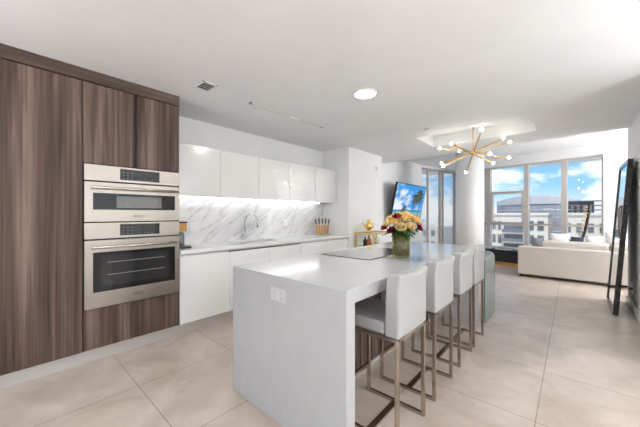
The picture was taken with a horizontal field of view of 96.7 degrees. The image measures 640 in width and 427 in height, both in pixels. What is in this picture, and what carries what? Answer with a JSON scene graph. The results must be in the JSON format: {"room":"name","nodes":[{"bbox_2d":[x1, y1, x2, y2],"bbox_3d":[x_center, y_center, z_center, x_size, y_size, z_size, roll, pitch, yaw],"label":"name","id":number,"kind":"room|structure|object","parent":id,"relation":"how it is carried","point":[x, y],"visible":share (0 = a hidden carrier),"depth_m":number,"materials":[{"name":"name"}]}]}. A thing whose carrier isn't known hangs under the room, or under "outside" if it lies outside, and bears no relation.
{"room":"kitchen","nodes":[
{"label":"kitchen","id":0,"kind":"room"},
{"bbox_2d":[179,116,322,243],"bbox_3d":[-2.635,0.000,2.998,0.480,2.600,7.800,0,0,41],"label":"wall","id":1,"kind":"structure","parent":0,"point":[192,132],"depth_m":4.31,"materials":[{"name":"white paint"}]},
{"bbox_2d":[190,223,198,231],"bbox_3d":[-1.644,0.175,3.724,0.007,0.120,0.120,0,0,41],"label":"wall socket","id":2,"kind":"object","parent":1,"relation":"attached to","point":[194,227],"visible":1,"depth_m":3.72,"materials":[{"name":"white plastic"}]},
{"bbox_2d":[179,143,219,197],"bbox_3d":[-1.607,-0.515,3.530,0.345,0.610,0.612,0,0,41],"label":"upper cabinet","id":3,"kind":"object","parent":1,"relation":"attached to","point":[199,167],"visible":0.56,"depth_m":3.44,"materials":[{"name":"white paint"}]},
{"bbox_2d":[216,150,258,199],"bbox_3d":[-1.205,-0.515,3.985,0.345,0.610,0.598,0,0,41],"label":"upper cabinet","id":4,"kind":"object","parent":1,"relation":"attached to","point":[239,173],"visible":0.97,"depth_m":3.85,"materials":[{"name":"white paint"}]},
{"bbox_2d":[179,197,318,203],"bbox_3d":[-0.933,-0.204,4.397,0.015,0.012,2.750,0,0,41],"label":"led strip","id":5,"kind":"object","parent":4,"relation":"attached to","point":[179,197],"visible":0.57,"depth_m":4.17,"materials":[{"name":"white plastic"}]},
{"bbox_2d":[179,198,322,243],"bbox_3d":[-0.941,0.087,4.537,0.018,0.595,3.010,0,0,41],"label":"backsplash","id":6,"kind":"structure","parent":1,"relation":"attached to","point":[218,220],"depth_m":4.26,"materials":[{"name":"white stone"}]},
{"bbox_2d":[255,157,289,200],"bbox_3d":[-0.808,-0.515,4.433,0.345,0.610,0.596,0,0,41],"label":"upper cabinet","id":7,"kind":"object","parent":1,"relation":"attached to","point":[274,175],"visible":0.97,"depth_m":4.31,"materials":[{"name":"white paint"}]},
{"bbox_2d":[285,163,314,201],"bbox_3d":[-0.409,-0.515,4.884,0.345,0.610,0.604,0,0,41],"label":"upper cabinet","id":8,"kind":"object","parent":1,"relation":"attached to","point":[302,177],"visible":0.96,"depth_m":4.75,"materials":[{"name":"white paint"}]},
{"bbox_2d":[308,167,335,202],"bbox_3d":[-0.016,-0.515,5.328,0.345,0.610,0.578,0,0,41],"label":"upper cabinet","id":9,"kind":"object","parent":1,"relation":"attached to","point":[325,180],"visible":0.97,"depth_m":5.20,"materials":[{"name":"white paint"}]},
{"bbox_2d":[0,0,639,162],"bbox_3d":[0.668,-1.470,1.359,7.600,0.460,9.720,0,0,41],"label":"ceiling","id":10,"kind":"structure","parent":0,"point":[518,71],"depth_m":2.30,"materials":[{"name":"white paint"}]},
{"bbox_2d":[193,80,217,91],"bbox_3d":[-1.107,-1.233,2.755,0.200,0.012,0.150,0,0,41],"label":"ceiling vent","id":11,"kind":"object","parent":10,"relation":"in","point":[205,86],"visible":1,"depth_m":2.76,"materials":[{"name":"white plastic"}]},
{"bbox_2d":[249,102,322,127],"bbox_3d":[-0.374,-1.224,3.606,0.060,0.029,1.233,0,0,41],"label":"recessed light","id":12,"kind":"object","parent":10,"relation":"in","point":[250,103],"visible":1,"depth_m":3.55,"materials":[{"name":"metal"}]},
{"bbox_2d":[353,88,376,98],"bbox_3d":[0.462,-1.230,2.914,0.240,0.019,0.240,0,0,41],"label":"recessed light","id":13,"kind":"object","parent":10,"relation":"in","point":[363,93],"visible":1,"depth_m":2.88,"materials":[{"name":"white plastic"}]},
{"bbox_2d":[438,127,510,172],"bbox_3d":[2.385,-1.055,4.432,0.990,0.729,0.855,0,0,33],"label":"chandelier","id":14,"kind":"object","parent":10,"relation":"hanging from","point":[473,152],"visible":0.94,"depth_m":4.40,"materials":[{"name":"gold metal"}]},
{"bbox_2d":[0,264,639,426],"bbox_3d":[2.218,1.400,3.111,7.600,0.200,14.400,0,0,41],"label":"floor","id":15,"kind":"structure","parent":0,"point":[552,352],"depth_m":2.22,"materials":[{"name":"beige tile"}]},
{"bbox_2d":[0,58,81,375],"bbox_3d":[-2.535,0.022,2.265,0.600,2.305,0.907,0,0,41],"label":"tall cabinet","id":16,"kind":"object","parent":15,"relation":"on","point":[41,110],"visible":1,"depth_m":2.21,"materials":[{"name":"brown wood"}]},
{"bbox_2d":[0,310,232,388],"bbox_3d":[-1.420,1.239,3.206,0.025,0.122,5.620,0,0,41],"label":"board","id":17,"kind":"object","parent":15,"relation":"on","point":[27,374],"visible":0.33,"depth_m":2.57,"materials":[{"name":"wood"}]},
{"bbox_2d":[82,81,178,351],"bbox_3d":[-1.972,0.022,2.903,0.600,2.305,0.789,0,0,41],"label":"tall cabinet","id":18,"kind":"object","parent":15,"relation":"on","point":[120,129],"visible":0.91,"depth_m":2.65,"materials":[{"name":"brown wood"}]},
{"bbox_2d":[83,221,178,310],"bbox_3d":[-1.929,0.446,2.864,0.634,0.739,0.776,0,0,41],"label":"wall oven","id":19,"kind":"object","parent":18,"relation":"in","point":[124,261],"visible":1,"depth_m":2.63,"materials":[{"name":"metal"}]},
{"bbox_2d":[83,163,178,221],"bbox_3d":[-1.929,-0.180,2.864,0.634,0.496,0.776,0,0,41],"label":"microwave oven","id":20,"kind":"object","parent":18,"relation":"in","point":[110,193],"visible":1,"depth_m":2.63,"materials":[{"name":"metal"}]},
{"bbox_2d":[179,249,229,324],"bbox_3d":[-1.511,0.801,3.424,0.600,0.748,0.587,0,0,41],"label":"base cabinet","id":21,"kind":"object","parent":15,"relation":"on","point":[204,277],"visible":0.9,"depth_m":3.20,"materials":[{"name":"white laminate"}]},
{"bbox_2d":[179,233,348,253],"bbox_3d":[-0.709,0.405,4.330,0.640,0.039,3.010,0,0,41],"label":"countertop","id":22,"kind":"structure","parent":21,"relation":"on","point":[233,244],"depth_m":3.91,"materials":[{"name":"white stone"}]},
{"bbox_2d":[179,221,191,248],"bbox_3d":[-1.626,0.236,3.274,0.335,0.296,0.150,0,0,41],"label":"coffee maker","id":23,"kind":"object","parent":22,"relation":"on","point":[182,225],"visible":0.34,"depth_m":3.24,"materials":[{"name":"grey plastic"}]},
{"bbox_2d":[243,213,258,239],"bbox_3d":[-1.005,0.186,4.171,0.278,0.397,0.128,0,0,41],"label":"kitchen faucet","id":24,"kind":"object","parent":22,"relation":"on","point":[247,215],"visible":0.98,"depth_m":4.20,"materials":[{"name":"silver metal"}]},
{"bbox_2d":[229,241,281,251],"bbox_3d":[-0.943,0.523,4.065,0.368,0.194,0.728,0,0,41],"label":"sink","id":25,"kind":"object","parent":22,"relation":"in","point":[263,241],"visible":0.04,"depth_m":3.89,"materials":[{"name":"metal"}]},
{"bbox_2d":[315,225,328,234],"bbox_3d":[0.047,0.297,5.366,0.100,0.176,0.380,0,0,41],"label":"knife block","id":26,"kind":"object","parent":22,"relation":"on","point":[320,232],"visible":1,"depth_m":5.34,"materials":[{"name":"brown wood"}]},
{"bbox_2d":[229,245,268,310],"bbox_3d":[-1.115,0.801,3.870,0.600,0.748,0.600,0,0,41],"label":"base cabinet","id":27,"kind":"object","parent":15,"relation":"on","point":[241,257],"visible":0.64,"depth_m":3.60,"materials":[{"name":"white wood"}]},
{"bbox_2d":[268,242,300,259],"bbox_3d":[-0.716,0.801,4.322,0.600,0.748,0.601,0,0,41],"label":"base cabinet","id":28,"kind":"object","parent":15,"relation":"on","point":[279,252],"visible":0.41,"depth_m":4.10,"materials":[{"name":"white wood"}]},
{"bbox_2d":[282,239,325,255],"bbox_3d":[-0.315,0.801,4.775,0.600,0.748,0.602,0,0,41],"label":"base cabinet","id":29,"kind":"object","parent":15,"relation":"on","point":[317,246],"visible":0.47,"depth_m":4.56,"materials":[{"name":"white wood"}]},
{"bbox_2d":[325,237,346,251],"bbox_3d":[0.085,0.801,5.227,0.600,0.748,0.599,0,0,41],"label":"base cabinet","id":30,"kind":"object","parent":15,"relation":"on","point":[336,243],"visible":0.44,"depth_m":5.01,"materials":[{"name":"white laminate"}]},
{"bbox_2d":[233,241,477,426],"bbox_3d":[0.628,0.843,2.762,1.040,0.915,2.670,0,0,41],"label":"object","id":31,"kind":"structure","parent":15,"relation":"on","point":[294,361],"depth_m":1.73,"materials":[{"name":"white stone"}]},
{"bbox_2d":[271,287,285,303],"bbox_3d":[-0.259,0.500,1.757,0.140,0.080,0.008,0,0,41],"label":"wall socket","id":32,"kind":"object","parent":31,"relation":"attached to","point":[277,294],"visible":1,"depth_m":1.75,"materials":[{"name":"grey plastic"}]},
{"bbox_2d":[321,246,410,260],"bbox_3d":[0.478,0.381,2.835,0.540,0.008,0.820,0,0,41],"label":"cooktop","id":33,"kind":"object","parent":31,"relation":"in","point":[363,253],"visible":0.9,"depth_m":2.72,"materials":[{"name":"glass"}]},
{"bbox_2d":[393,235,408,255],"bbox_3d":[0.726,0.276,2.549,0.156,0.215,0.156,0,0,41],"label":"glass vase","id":34,"kind":"object","parent":31,"relation":"on","point":[400,245],"visible":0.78,"depth_m":2.49,"materials":[{"name":"glass"}]},
{"bbox_2d":[383,219,389,225],"bbox_3d":[0.657,0.201,2.526,0.201,0.311,0.094,0,0,-10],"label":"rose","id":35,"kind":"object","parent":34,"relation":"in","point":[387,222],"visible":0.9,"depth_m":2.50,"materials":[{"name":"beige plant"}]},
{"bbox_2d":[381,225,395,232],"bbox_3d":[0.647,0.217,2.530,0.218,0.278,0.104,0,0,6],"label":"rose","id":36,"kind":"object","parent":34,"relation":"in","point":[384,227],"visible":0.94,"depth_m":2.52,"materials":[{"name":"red plant"}]},
{"bbox_2d":[387,226,394,233],"bbox_3d":[0.667,0.231,2.524,0.174,0.249,0.088,0,0,-41],"label":"rose","id":37,"kind":"object","parent":34,"relation":"in","point":[392,228],"visible":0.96,"depth_m":2.49,"materials":[{"name":"red plant"}]},
{"bbox_2d":[390,218,400,235],"bbox_3d":[0.683,0.192,2.503,0.100,0.327,0.171,0,0,41],"label":"rose","id":38,"kind":"object","parent":34,"relation":"in","point":[393,221],"visible":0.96,"depth_m":2.47,"materials":[{"name":"yellow plant"}]},
{"bbox_2d":[392,213,401,218],"bbox_3d":[0.684,0.173,2.519,0.102,0.366,0.136,0,0,41],"label":"rose","id":39,"kind":"object","parent":34,"relation":"in","point":[394,215],"visible":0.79,"depth_m":2.49,"materials":[{"name":"red plant"}]},
{"bbox_2d":[395,222,406,234],"bbox_3d":[0.691,0.212,2.483,0.104,0.287,0.167,0,0,-6],"label":"rose","id":40,"kind":"object","parent":34,"relation":"in","point":[401,224],"visible":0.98,"depth_m":2.44,"materials":[{"name":"beige plant"}]},
{"bbox_2d":[383,226,419,242],"bbox_3d":[0.734,0.170,2.545,0.318,0.155,0.325,0,0,41],"label":"foliage","id":41,"kind":"object","parent":34,"relation":"in","point":[397,233],"visible":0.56,"depth_m":2.46,"materials":[{"name":"green plant"}]},
{"bbox_2d":[399,215,410,228],"bbox_3d":[0.745,0.180,2.488,0.102,0.351,0.135,0,0,22],"label":"rose","id":42,"kind":"object","parent":34,"relation":"in","point":[403,218],"visible":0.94,"depth_m":2.46,"materials":[{"name":"yellow plant"}]},
{"bbox_2d":[401,211,412,223],"bbox_3d":[0.762,0.164,2.522,0.115,0.382,0.103,0,0,41],"label":"rose","id":43,"kind":"object","parent":34,"relation":"in","point":[405,213],"visible":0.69,"depth_m":2.50,"materials":[{"name":"beige plant"}]},
{"bbox_2d":[402,222,415,233],"bbox_3d":[0.749,0.213,2.481,0.171,0.287,0.092,0,0,41],"label":"rose","id":44,"kind":"object","parent":34,"relation":"in","point":[410,225],"visible":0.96,"depth_m":2.45,"materials":[{"name":"beige plant"}]},
{"bbox_2d":[410,216,419,231],"bbox_3d":[0.800,0.184,2.530,0.184,0.344,0.106,0,0,41],"label":"rose","id":45,"kind":"object","parent":34,"relation":"in","point":[414,219],"visible":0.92,"depth_m":2.48,"materials":[{"name":"yellow plant"}]},
{"bbox_2d":[407,224,423,234],"bbox_3d":[0.808,0.222,2.537,0.217,0.268,0.092,0,0,33],"label":"rose","id":46,"kind":"object","parent":34,"relation":"in","point":[419,227],"visible":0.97,"depth_m":2.49,"materials":[{"name":"red plant"}]},
{"bbox_2d":[355,325,359,369],"bbox_3d":[-0.137,0.833,2.181,0.645,0.734,0.626,0,0,41],"label":"base cabinet","id":47,"kind":"object","parent":15,"relation":"on","point":[357,333],"visible":0.02,"depth_m":2.17,"materials":[{"name":"brown wood"}]},
{"bbox_2d":[355,231,392,246],"bbox_3d":[1.062,0.823,5.509,0.416,0.955,0.766,0,0,41],"label":"console table","id":48,"kind":"object","parent":15,"relation":"on","point":[373,233],"visible":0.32,"depth_m":5.36,"materials":[{"name":"gold metal"}]},
{"bbox_2d":[363,237,366,245],"bbox_3d":[0.854,0.518,5.387,0.080,0.160,0.080,0,0,41],"label":"bottle","id":49,"kind":"object","parent":48,"relation":"on","point":[364,240],"visible":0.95,"depth_m":5.35,"materials":[{"name":"black glass"}]},
{"bbox_2d":[362,219,373,231],"bbox_3d":[0.910,0.216,5.364,0.147,0.256,0.188,0,0,-38],"label":"pitcher","id":50,"kind":"object","parent":48,"relation":"on","point":[368,225],"visible":1,"depth_m":5.32,"materials":[{"name":"gold metal"}]},
{"bbox_2d":[367,235,371,244],"bbox_3d":[0.915,0.498,5.305,0.090,0.200,0.090,0,0,41],"label":"bottle","id":51,"kind":"object","parent":48,"relation":"on","point":[369,241],"visible":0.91,"depth_m":5.28,"materials":[{"name":"orange glass"}]},
{"bbox_2d":[360,292,391,365],"bbox_3d":[0.280,0.833,2.652,0.645,0.734,0.623,0,0,41],"label":"base cabinet","id":52,"kind":"object","parent":15,"relation":"on","point":[375,342],"visible":0.06,"depth_m":2.34,"materials":[{"name":"brown wood"}]},
{"bbox_2d":[355,265,427,426],"bbox_3d":[0.401,0.815,1.822,0.460,0.969,0.394,0,0,41],"label":"bar stool","id":53,"kind":"object","parent":15,"relation":"on","point":[403,312],"visible":0.8,"depth_m":1.67,"materials":[{"name":"white leather"}]},
{"bbox_2d":[355,315,436,376],"bbox_3d":[0.486,1.251,2.888,0.520,0.098,2.514,0,0,41],"label":"plinth","id":54,"kind":"object","parent":15,"relation":"on","point":[377,358],"visible":0.07,"depth_m":2.52,"materials":[{"name":"metal"}]},
{"bbox_2d":[380,256,454,401],"bbox_3d":[0.773,0.815,2.243,0.460,0.969,0.394,0,0,41],"label":"bar stool","id":55,"kind":"object","parent":15,"relation":"on","point":[439,277],"visible":0.7,"depth_m":2.08,"materials":[{"name":"white leather"}]},
{"bbox_2d":[411,249,473,367],"bbox_3d":[1.161,0.815,2.682,0.460,0.969,0.394,0,0,41],"label":"bar stool","id":56,"kind":"object","parent":15,"relation":"on","point":[462,266],"visible":0.66,"depth_m":2.49,"materials":[{"name":"white leather"}]},
{"bbox_2d":[430,245,484,347],"bbox_3d":[1.478,0.815,3.039,0.460,0.969,0.394,0,0,41],"label":"bar stool","id":57,"kind":"object","parent":15,"relation":"on","point":[478,255],"visible":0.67,"depth_m":2.90,"materials":[{"name":"white leather"}]},
{"bbox_2d":[484,251,494,322],"bbox_3d":[1.736,0.900,3.962,1.110,0.800,0.565,0,0,41],"label":"glass console table","id":58,"kind":"object","parent":15,"relation":"on","point":[489,257],"visible":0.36,"depth_m":3.56,"materials":[{"name":"clear glass"}]},
{"bbox_2d":[485,248,517,266],"bbox_3d":[4.775,1.107,7.284,0.355,0.385,1.380,0,0,-36],"label":"bench","id":59,"kind":"object","parent":15,"relation":"on","point":[502,257],"visible":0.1,"depth_m":7.14,"materials":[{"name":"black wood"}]},
{"bbox_2d":[518,240,627,285],"bbox_3d":[5.363,0.922,5.379,2.595,0.755,0.775,0,0,41],"label":"sofa","id":60,"kind":"object","parent":15,"relation":"on","point":[583,261],"visible":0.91,"depth_m":5.43,"materials":[{"name":"beige fabric"}]},
{"bbox_2d":[532,237,542,246],"bbox_3d":[4.749,0.640,6.213,0.200,0.254,0.118,0,0,41],"label":"cushion","id":61,"kind":"object","parent":60,"relation":"on","point":[537,242],"visible":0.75,"depth_m":6.18,"materials":[{"name":"grey fabric"}]},
{"bbox_2d":[549,233,569,240],"bbox_3d":[5.019,0.580,5.974,0.340,0.352,0.161,0,0,41],"label":"cushion","id":62,"kind":"object","parent":60,"relation":"on","point":[552,236],"visible":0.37,"depth_m":5.94,"materials":[{"name":"white fabric"}]},
{"bbox_2d":[542,240,609,250],"bbox_3d":[4.981,0.720,5.584,0.980,0.350,0.235,0,0,41],"label":"cushion","id":63,"kind":"object","parent":60,"relation":"on","point":[546,243],"depth_m":5.47,"materials":[{"name":"beige fabric"}]},
{"bbox_2d":[571,237,583,241],"bbox_3d":[5.232,0.610,5.785,0.200,0.293,0.139,0,0,41],"label":"cushion","id":64,"kind":"object","parent":60,"relation":"on","point":[574,239],"visible":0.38,"depth_m":5.76,"materials":[{"name":"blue fabric"}]},
{"bbox_2d":[585,236,603,242],"bbox_3d":[5.423,0.600,5.617,0.270,0.333,0.160,0,0,41],"label":"cushion","id":65,"kind":"object","parent":60,"relation":"on","point":[600,239],"visible":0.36,"depth_m":5.59,"materials":[{"name":"white fabric"}]},
{"bbox_2d":[605,233,627,245],"bbox_3d":[5.663,0.560,5.404,0.340,0.391,0.182,0,0,41],"label":"cushion","id":66,"kind":"object","parent":60,"relation":"on","point":[608,235],"visible":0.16,"depth_m":5.46,"materials":[{"name":"white fabric"}]},
{"bbox_2d":[610,244,627,251],"bbox_3d":[5.718,0.720,4.931,0.970,0.350,0.235,0,0,41],"label":"cushion","id":67,"kind":"object","parent":60,"relation":"on","point":[626,245],"depth_m":5.04,"materials":[{"name":"beige fabric"}]},
{"bbox_2d":[578,204,590,237],"bbox_3d":[5.368,0.552,6.179,0.744,1.508,0.358,0,0,41],"label":"sculpture","id":68,"kind":"object","parent":15,"relation":"on","point":[588,206],"visible":0.46,"depth_m":5.86,"materials":[{"name":"brown wood"}]},
{"bbox_2d":[606,158,633,315],"bbox_3d":[4.131,0.301,3.932,0.186,1.993,0.901,0,0,41],"label":"floor mirror","id":69,"kind":"object","parent":15,"relation":"on","point":[625,173],"visible":1,"depth_m":3.73,"materials":[{"name":"black mirror"}]},
{"bbox_2d":[608,165,626,306],"bbox_3d":[4.123,0.300,3.940,0.134,1.891,0.795,0,0,41],"label":"mirror glass","id":70,"kind":"object","parent":69,"relation":"attached to","point":[623,169],"depth_m":4.01,"materials":[{"name":"white mirror"}]},
{"bbox_3d":[-3.139,0.022,1.583,0.600,2.305,0.910,0,0,41],"label":"cabinet","id":71,"kind":"object","parent":15,"relation":"on","visible":0},
{"bbox_2d":[0,43,178,106],"bbox_3d":[-2.576,-1.188,2.220,0.600,0.103,2.612,0,0,41],"label":"panel","id":72,"kind":"object","parent":71,"relation":"on","point":[7,52],"visible":0.49,"depth_m":2.40,"materials":[{"name":"brown wood"}]},
{"bbox_2d":[323,147,381,247],"bbox_3d":[0.511,0.000,6.071,1.120,2.600,1.210,0,0,41],"label":"wall","id":73,"kind":"structure","parent":0,"point":[358,186],"depth_m":5.51,"materials":[{"name":"white paint"}]},
{"bbox_2d":[382,160,421,242],"bbox_3d":[1.803,-0.125,7.811,0.750,2.850,3.110,0,0,41],"label":"wall","id":74,"kind":"structure","parent":0,"point":[405,171],"depth_m":7.40,"materials":[{"name":"white paint"}]},
{"bbox_2d":[389,182,426,221],"bbox_3d":[2.318,-0.276,7.562,0.348,0.997,1.800,0,0,41],"label":"television","id":75,"kind":"object","parent":74,"relation":"attached to","point":[406,197],"visible":0.88,"depth_m":7.39,"materials":[{"name":"black"}]},
{"bbox_2d":[422,167,455,244],"bbox_3d":[3.925,-0.070,9.348,2.040,2.740,0.130,0,0,-36],"label":"door","id":76,"kind":"structure","parent":74,"relation":"in","point":[440,172],"depth_m":9.47,"materials":[{"name":"grey metal"}]},
{"bbox_2d":[422,165,455,172],"bbox_3d":[3.891,-1.480,9.404,2.150,0.080,0.200,0,0,-36],"label":"trim","id":77,"kind":"structure","parent":74,"relation":"attached to","point":[423,166],"depth_m":9.24,"materials":[{"name":"white paint"}]},
{"bbox_2d":[456,149,483,245],"bbox_3d":[3.529,-0.100,6.705,0.600,2.800,0.600,0,0,41],"label":"column","id":78,"kind":"structure","parent":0,"point":[469,185],"depth_m":6.45,"materials":[{"name":"white paint"}]},
{"bbox_2d":[485,170,486,244],"bbox_3d":[4.789,-0.110,9.001,0.237,2.820,2.021,0,0,7],"label":"wall","id":79,"kind":"structure","parent":0,"point":[485,170],"depth_m":8.04,"materials":[{"name":"white paint"}]},
{"bbox_2d":[407,128,627,175],"bbox_3d":[5.300,-1.610,6.594,7.600,0.220,5.500,0,0,41],"label":"ceiling","id":80,"kind":"structure","parent":0,"point":[619,134],"depth_m":6.51,"materials":[{"name":"white paint"}]},
{"bbox_2d":[484,143,602,249],"bbox_3d":[5.371,-0.110,7.082,0.250,2.820,2.460,0,0,-36],"label":"wall","id":81,"kind":"structure","parent":0,"point":[595,149],"depth_m":6.77,"materials":[{"name":"white paint"}]},
{"bbox_2d":[484,154,602,247],"bbox_3d":[5.332,-0.185,7.042,0.100,2.170,2.440,0,0,-36],"label":"window","id":82,"kind":"structure","parent":81,"relation":"in","point":[525,194],"depth_m":7.17,"materials":[{"name":"grey metal"}]},
{"bbox_2d":[603,139,627,242],"bbox_3d":[6.840,-0.110,5.023,0.250,2.820,2.600,0,0,-36],"label":"wall pier","id":83,"kind":"object","parent":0,"point":[615,153],"visible":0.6,"depth_m":5.91,"materials":[{"name":"white paint"}]},
{"bbox_2d":[628,112,639,311],"bbox_3d":[3.765,0.000,3.184,0.180,2.600,2.560,0,0,41],"label":"wall","id":84,"kind":"structure","parent":0,"point":[634,129],"depth_m":3.74,"materials":[{"name":"white paint"}]},
{"bbox_2d":[628,284,633,293],"bbox_3d":[4.171,1.000,3.813,0.045,0.120,0.080,0,0,41],"label":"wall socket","id":85,"kind":"object","parent":84,"relation":"attached to","point":[632,287],"visible":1,"depth_m":3.80,"materials":[{"name":"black plastic"}]},
{"bbox_2d":[626,295,639,323],"bbox_3d":[3.690,1.248,3.251,0.020,0.105,2.560,0,0,41],"label":"baseboard","id":86,"kind":"structure","parent":84,"relation":"attached to","point":[629,302],"depth_m":3.68,"materials":[{"name":"white plastic"}]},
{"bbox_3d":[3.519,1.410,10.398,2.469,0.180,3.706,0,0,41],"label":"balcony","id":87,"kind":"object","parent":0,"visible":0},
{"bbox_2d":[422,219,425,242],"bbox_3d":[3.069,0.765,11.029,3.400,1.070,0.080,0,0,-36],"label":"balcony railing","id":88,"kind":"object","parent":87,"relation":"on","point":[422,219],"visible":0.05,"depth_m":12.01,"materials":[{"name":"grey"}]},
{"label":"outside","id":89,"kind":"structure","parent":0,"visible":0},
{"bbox_3d":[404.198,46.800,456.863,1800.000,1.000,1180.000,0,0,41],"label":"ground","id":90,"kind":"structure","parent":89,"visible":0},
{"bbox_2d":[422,225,452,243],"bbox_3d":[24.803,24.600,68.782,12.000,43.400,12.100,0,0,41],"label":"building","id":91,"kind":"structure","parent":90,"relation":"on","point":[433,229],"depth_m":62.73,"materials":[{"name":"white paint"}]},
{"bbox_2d":[492,213,552,246],"bbox_3d":[29.024,23.075,41.181,6.900,46.450,12.250,0,0,41],"label":"apartment building","id":92,"kind":"structure","parent":90,"relation":"on","point":[502,235],"depth_m":37.14,"materials":[{"name":"white paint"}]},
{"bbox_2d":[497,194,581,233],"bbox_3d":[63.859,20.255,83.498,19.000,52.089,26.300,0,0,41],"label":"glass building","id":93,"kind":"structure","parent":90,"relation":"on","point":[539,203],"depth_m":72.93,"materials":[{"name":"grey glass"}]},
{"bbox_2d":[568,213,601,241],"bbox_3d":[35.073,23.075,36.398,6.300,46.450,11.400,0,0,41],"label":"apartment building","id":94,"kind":"structure","parent":90,"relation":"on","point":[573,218],"depth_m":32.97,"materials":[{"name":"white paint"}]},
{"bbox_2d":[568,200,601,212],"bbox_3d":[51.918,21.950,56.343,6.100,48.700,14.800,0,0,41],"label":"tower block","id":95,"kind":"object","parent":90,"relation":"on","point":[573,206],"visible":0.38,"depth_m":51.45,"materials":[{"name":"white paint"}]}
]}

